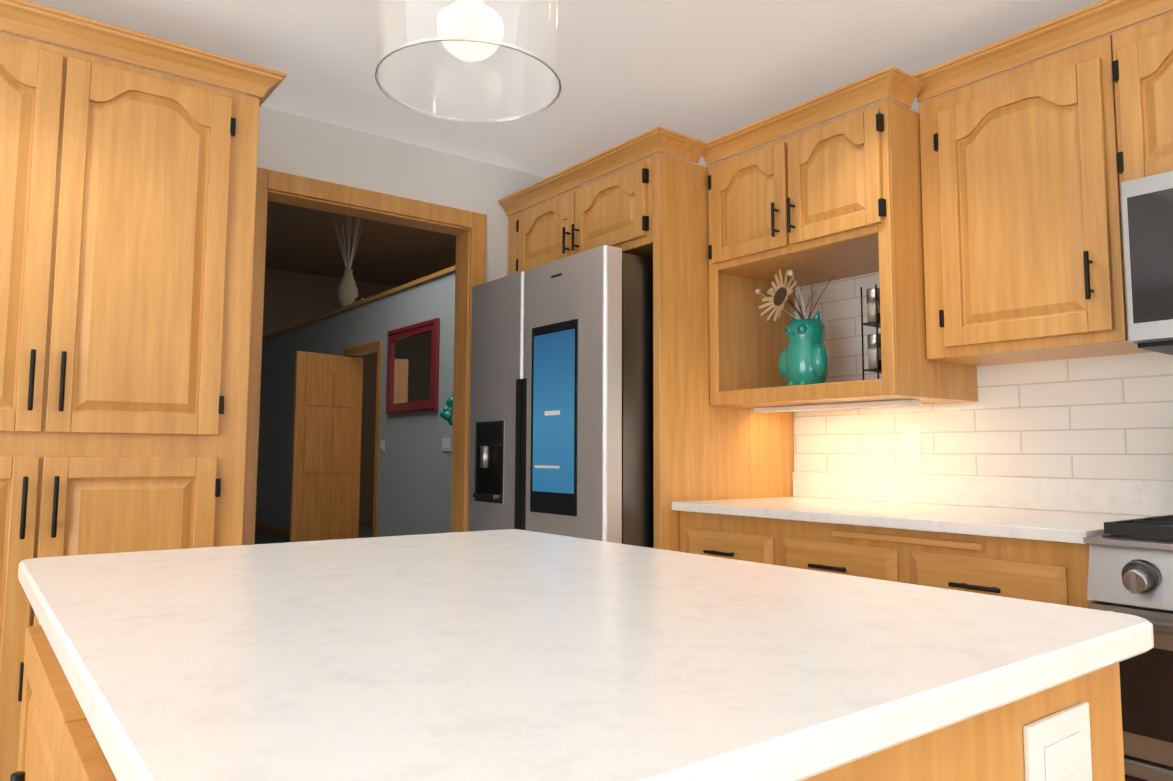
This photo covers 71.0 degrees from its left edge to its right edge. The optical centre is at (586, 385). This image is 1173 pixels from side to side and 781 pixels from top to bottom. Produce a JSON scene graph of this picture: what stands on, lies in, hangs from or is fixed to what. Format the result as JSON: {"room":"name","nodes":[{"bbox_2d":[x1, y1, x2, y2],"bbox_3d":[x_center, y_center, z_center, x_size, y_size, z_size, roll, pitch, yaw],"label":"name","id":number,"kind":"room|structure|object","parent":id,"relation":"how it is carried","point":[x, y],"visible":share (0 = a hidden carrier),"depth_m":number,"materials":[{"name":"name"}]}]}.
{"room":"kitchen","nodes":[
{"label":"kitchen","id":0,"kind":"room"},
{"bbox_2d":[255,522,372,543],"bbox_3d":[-2.867,1.784,7.787,12.000,0.080,9.480,4,-6,-37],"label":"floor","id":1,"kind":"structure","parent":0,"point":[266,537],"depth_m":10.96,"materials":[{"name":"stone"}]},
{"bbox_2d":[262,268,390,336],"bbox_3d":[-5.768,0.058,11.750,12.000,4.000,0.100,4,-6,-37],"label":"wall","id":2,"kind":"structure","parent":0,"point":[304,312],"depth_m":12.78,"materials":[{"name":"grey paint"}]},
{"bbox_2d":[255,265,455,536],"bbox_3d":[-2.997,0.510,9.823,0.180,2.800,6.260,4,-6,-37],"label":"wall","id":3,"kind":"structure","parent":0,"point":[415,474],"depth_m":8.66,"materials":[{"name":"grey paint"}]},
{"bbox_2d":[255,522,289,536],"bbox_3d":[-3.891,1.944,10.759,0.012,0.090,3.510,4,-6,-37],"label":"baseboard","id":4,"kind":"structure","parent":3,"relation":"attached to","point":[274,530],"depth_m":11.28,"materials":[{"name":"brown wood"}]},
{"bbox_2d":[289,351,362,541],"bbox_3d":[-2.876,0.753,9.129,0.051,2.200,0.860,-3,-6,37],"label":"hall door","id":5,"kind":"structure","parent":3,"relation":"in","point":[326,459],"depth_m":9.09,"materials":[{"name":"brown wood"}]},
{"bbox_2d":[334,218,362,307],"bbox_3d":[-2.791,-1.574,9.781,0.465,1.346,0.634,4,-6,-37],"label":"vase","id":6,"kind":"object","parent":3,"relation":"on","point":[347,292],"visible":0.85,"depth_m":9.70,"materials":[{"name":"beige ceramic"}]},
{"bbox_2d":[353,296,368,302],"bbox_3d":[-2.569,-0.965,9.393,0.100,0.069,0.250,4,-6,-37],"label":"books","id":7,"kind":"object","parent":3,"relation":"on","point":[360,298],"visible":0.46,"depth_m":9.33,"materials":[{"name":"grey"}]},
{"bbox_2d":[343,340,381,536],"bbox_3d":[-2.458,0.704,9.085,0.136,2.295,1.050,4,-6,-37],"label":"door frame","id":8,"kind":"structure","parent":3,"relation":"attached to","point":[377,345],"depth_m":8.69,"materials":[{"name":"brown wood"}]},
{"bbox_2d":[380,440,384,450],"bbox_3d":[-2.128,0.628,8.562,0.011,0.120,0.102,4,-6,-37],"label":"light switch","id":9,"kind":"object","parent":3,"relation":"attached to","point":[382,445],"depth_m":8.55,"materials":[{"name":"white plastic"}]},
{"bbox_2d":[386,318,439,413],"bbox_3d":[-1.725,-0.164,8.076,0.043,0.860,1.100,4,-6,-37],"label":"mirror","id":10,"kind":"object","parent":3,"relation":"attached to","point":[412,381],"visible":1,"depth_m":8.04,"materials":[{"name":"red mirror"}]},
{"bbox_2d":[442,438,450,450],"bbox_3d":[-1.271,0.538,7.445,0.011,0.120,0.160,4,-6,-37],"label":"light switch","id":11,"kind":"object","parent":3,"relation":"attached to","point":[446,444],"depth_m":7.44,"materials":[{"name":"white plastic"}]},
{"bbox_2d":[440,394,452,425],"bbox_3d":[-1.102,0.360,7.026,0.169,0.834,0.553,3,-6,-31],"label":"swag","id":12,"kind":"object","parent":3,"relation":"attached to","point":[446,413],"visible":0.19,"depth_m":7.12,"materials":[{"name":"teal"}]},
{"bbox_2d":[265,201,455,285],"bbox_3d":[-2.868,-2.190,8.145,12.000,0.100,9.420,4,-6,-37],"label":"ceiling","id":13,"kind":"structure","parent":0,"point":[304,240],"depth_m":11.21,"materials":[{"name":"brown paint"}]},
{"bbox_2d":[257,106,578,282],"bbox_3d":[-2.119,-0.698,2.574,6.050,4.000,0.120,4,-6,-37],"label":"wall","id":14,"kind":"structure","parent":0,"point":[295,144],"depth_m":3.51,"materials":[{"name":"white paint"}]},
{"bbox_2d":[242,167,486,544],"bbox_3d":[-0.924,0.286,3.412,1.050,2.190,0.152,4,-6,-37],"label":"trim","id":15,"kind":"structure","parent":14,"relation":"attached to","point":[467,228],"depth_m":3.51,"materials":[{"name":"brown wood"}]},
{"bbox_2d":[1,0,1101,185],"bbox_3d":[-0.361,-1.371,0.327,6.050,0.100,5.900,4,-6,-37],"label":"ceiling","id":16,"kind":"structure","parent":0,"point":[706,70],"depth_m":2.78,"materials":[{"name":"white paint"}]},
{"bbox_2d":[374,0,561,122],"bbox_3d":[-0.160,-0.830,1.171,0.255,0.834,0.255,4,-6,-37],"label":"pendant light","id":17,"kind":"object","parent":16,"relation":"hanging from","point":[385,30],"visible":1,"depth_m":1.16,"materials":[{"name":"clear glass"}]},
{"bbox_2d":[793,11,1172,471],"bbox_3d":[2.025,0.052,1.967,0.120,2.440,5.780,4,-6,-37],"label":"wall","id":18,"kind":"structure","parent":0,"point":[915,106],"depth_m":2.87,"materials":[{"name":"white paint"}]},
{"bbox_2d":[498,132,741,303],"bbox_3d":[0.226,-0.671,3.653,0.765,0.397,1.007,4,-6,-37],"label":"upper cabinet","id":19,"kind":"object","parent":18,"relation":"attached to","point":[649,207],"depth_m":3.13,"materials":[{"name":"brown wood"}]},
{"bbox_2d":[702,72,913,291],"bbox_3d":[0.889,-0.681,2.989,0.516,0.482,0.728,4,-6,-37],"label":"upper cabinet","id":20,"kind":"object","parent":18,"relation":"attached to","point":[834,197],"depth_m":2.77,"materials":[{"name":"brown wood"}]},
{"bbox_2d":[755,269,833,385],"bbox_3d":[0.757,-0.204,3.057,0.214,0.448,0.344,4,-6,-37],"label":"vase","id":21,"kind":"object","parent":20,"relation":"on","point":[803,358],"visible":0.92,"depth_m":2.97,"materials":[{"name":"teal ceramic"}]},
{"bbox_2d":[753,400,920,412],"bbox_3d":[0.868,0.077,2.922,0.060,0.016,0.660,4,-6,-37],"label":"under-cabinet light","id":22,"kind":"object","parent":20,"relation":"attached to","point":[894,403],"visible":1,"depth_m":2.86,"materials":[{"name":"white plastic"}]},
{"bbox_2d":[860,284,881,379],"bbox_3d":[0.945,-0.164,2.639,0.125,0.300,0.060,4,-6,-37],"label":"spice rack","id":23,"kind":"object","parent":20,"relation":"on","point":[873,320],"visible":0.5,"depth_m":2.61,"materials":[{"name":"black metal"}]},
{"bbox_2d":[792,472,1172,515],"bbox_3d":[1.807,0.303,2.107,0.021,0.100,3.158,4,-6,-37],"label":"backsplash","id":24,"kind":"structure","parent":18,"relation":"attached to","point":[1138,497],"depth_m":2.68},
{"bbox_2d":[794,352,1172,480],"bbox_3d":[1.817,-0.080,2.146,0.008,0.870,3.158,4,-6,-37],"label":"backsplash","id":25,"kind":"structure","parent":18,"relation":"attached to","point":[1106,417],"depth_m":2.64,"materials":[{"name":"tile"}]},
{"bbox_2d":[902,424,921,457],"bbox_3d":[1.170,0.202,2.956,0.009,0.120,0.072,4,-6,-37],"label":"electrical outlet","id":26,"kind":"object","parent":25,"relation":"attached to","point":[911,442],"visible":1,"depth_m":2.95,"materials":[{"name":"white plastic"}]},
{"bbox_2d":[906,0,1154,371],"bbox_3d":[1.362,-0.542,2.497,0.345,0.906,0.557,4,-6,-37],"label":"upper cabinet","id":27,"kind":"object","parent":18,"relation":"attached to","point":[968,230],"depth_m":2.37,"materials":[{"name":"brown wood"}]},
{"bbox_2d":[1110,0,1172,195],"bbox_3d":[1.779,-0.782,1.971,0.345,0.511,0.807,4,-6,-37],"label":"upper cabinet","id":28,"kind":"object","parent":18,"relation":"attached to","point":[1143,52],"depth_m":2.13,"materials":[{"name":"brown wood"}]},
{"bbox_2d":[1119,171,1172,354],"bbox_3d":[1.724,-0.319,1.875,0.490,0.420,0.758,4,-6,-37],"label":"microwave","id":29,"kind":"object","parent":28,"relation":"attached to","point":[1146,204],"visible":1,"depth_m":2.02,"materials":[{"name":"silver metal"}]},
{"bbox_3d":[-0.354,1.148,0.091,6.050,0.080,5.840,4,-6,-37],"label":"floor","id":30,"kind":"structure","parent":0,"visible":0},
{"bbox_2d":[0,0,286,780],"bbox_3d":[-1.596,0.149,2.410,1.129,2.290,0.657,4,-6,-37],"label":"pantry","id":31,"kind":"object","parent":30,"relation":"on","point":[127,208],"visible":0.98,"depth_m":2.30,"materials":[{"name":"brown wood"}]},
{"bbox_2d":[468,245,653,547],"bbox_3d":[0.103,0.471,3.475,0.922,1.840,0.959,4,-6,-37],"label":"refrigerator","id":32,"kind":"object","parent":30,"relation":"on","point":[561,419],"visible":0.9,"depth_m":3.05,"materials":[{"name":"silver metal"}]},
{"bbox_2d":[10,577,1124,780],"bbox_3d":[-0.171,0.735,1.017,0.923,0.900,1.209,4,-6,-37],"label":"kitchen island","id":33,"kind":"object","parent":30,"relation":"on","point":[1076,734],"depth_m":0.76,"materials":[{"name":"brown wood"}]},
{"bbox_2d":[18,529,1153,780],"bbox_3d":[-0.148,0.274,1.077,0.924,0.030,1.262,4,-6,-37],"label":"island countertop","id":34,"kind":"structure","parent":33,"relation":"on","point":[504,654],"depth_m":0.69,"materials":[{"name":"white stone"}]},
{"bbox_2d":[680,512,747,560],"bbox_3d":[0.745,0.898,2.906,0.676,0.900,0.527,4,-6,-37],"label":"base cabinet","id":35,"kind":"object","parent":30,"relation":"on","point":[715,536],"depth_m":2.80,"materials":[{"name":"brown wood"}]},
{"bbox_2d":[748,516,867,577],"bbox_3d":[0.992,0.872,2.584,0.676,0.900,0.589,4,-6,-37],"label":"base cabinet","id":36,"kind":"object","parent":30,"relation":"on","point":[831,548],"depth_m":2.49,"materials":[{"name":"brown wood"}]},
{"bbox_2d":[868,528,1093,607],"bbox_3d":[1.244,0.845,2.255,0.676,0.900,0.553,4,-6,-37],"label":"base cabinet","id":37,"kind":"object","parent":30,"relation":"on","point":[1032,570],"depth_m":2.06,"materials":[{"name":"brown wood"}]},
{"bbox_2d":[672,496,1155,543],"bbox_3d":[0.993,0.407,2.608,0.696,0.030,1.362,4,-6,-37],"label":"countertop","id":38,"kind":"structure","parent":37,"relation":"on","point":[1046,525],"depth_m":2.37,"materials":[{"name":"white stone"}]},
{"bbox_2d":[1083,515,1172,780],"bbox_3d":[1.593,0.650,1.700,0.773,1.200,0.762,4,-6,-37],"label":"range","id":39,"kind":"object","parent":30,"relation":"on","point":[1130,570],"visible":0.69,"depth_m":1.73,"materials":[{"name":"silver metal"}]}
]}

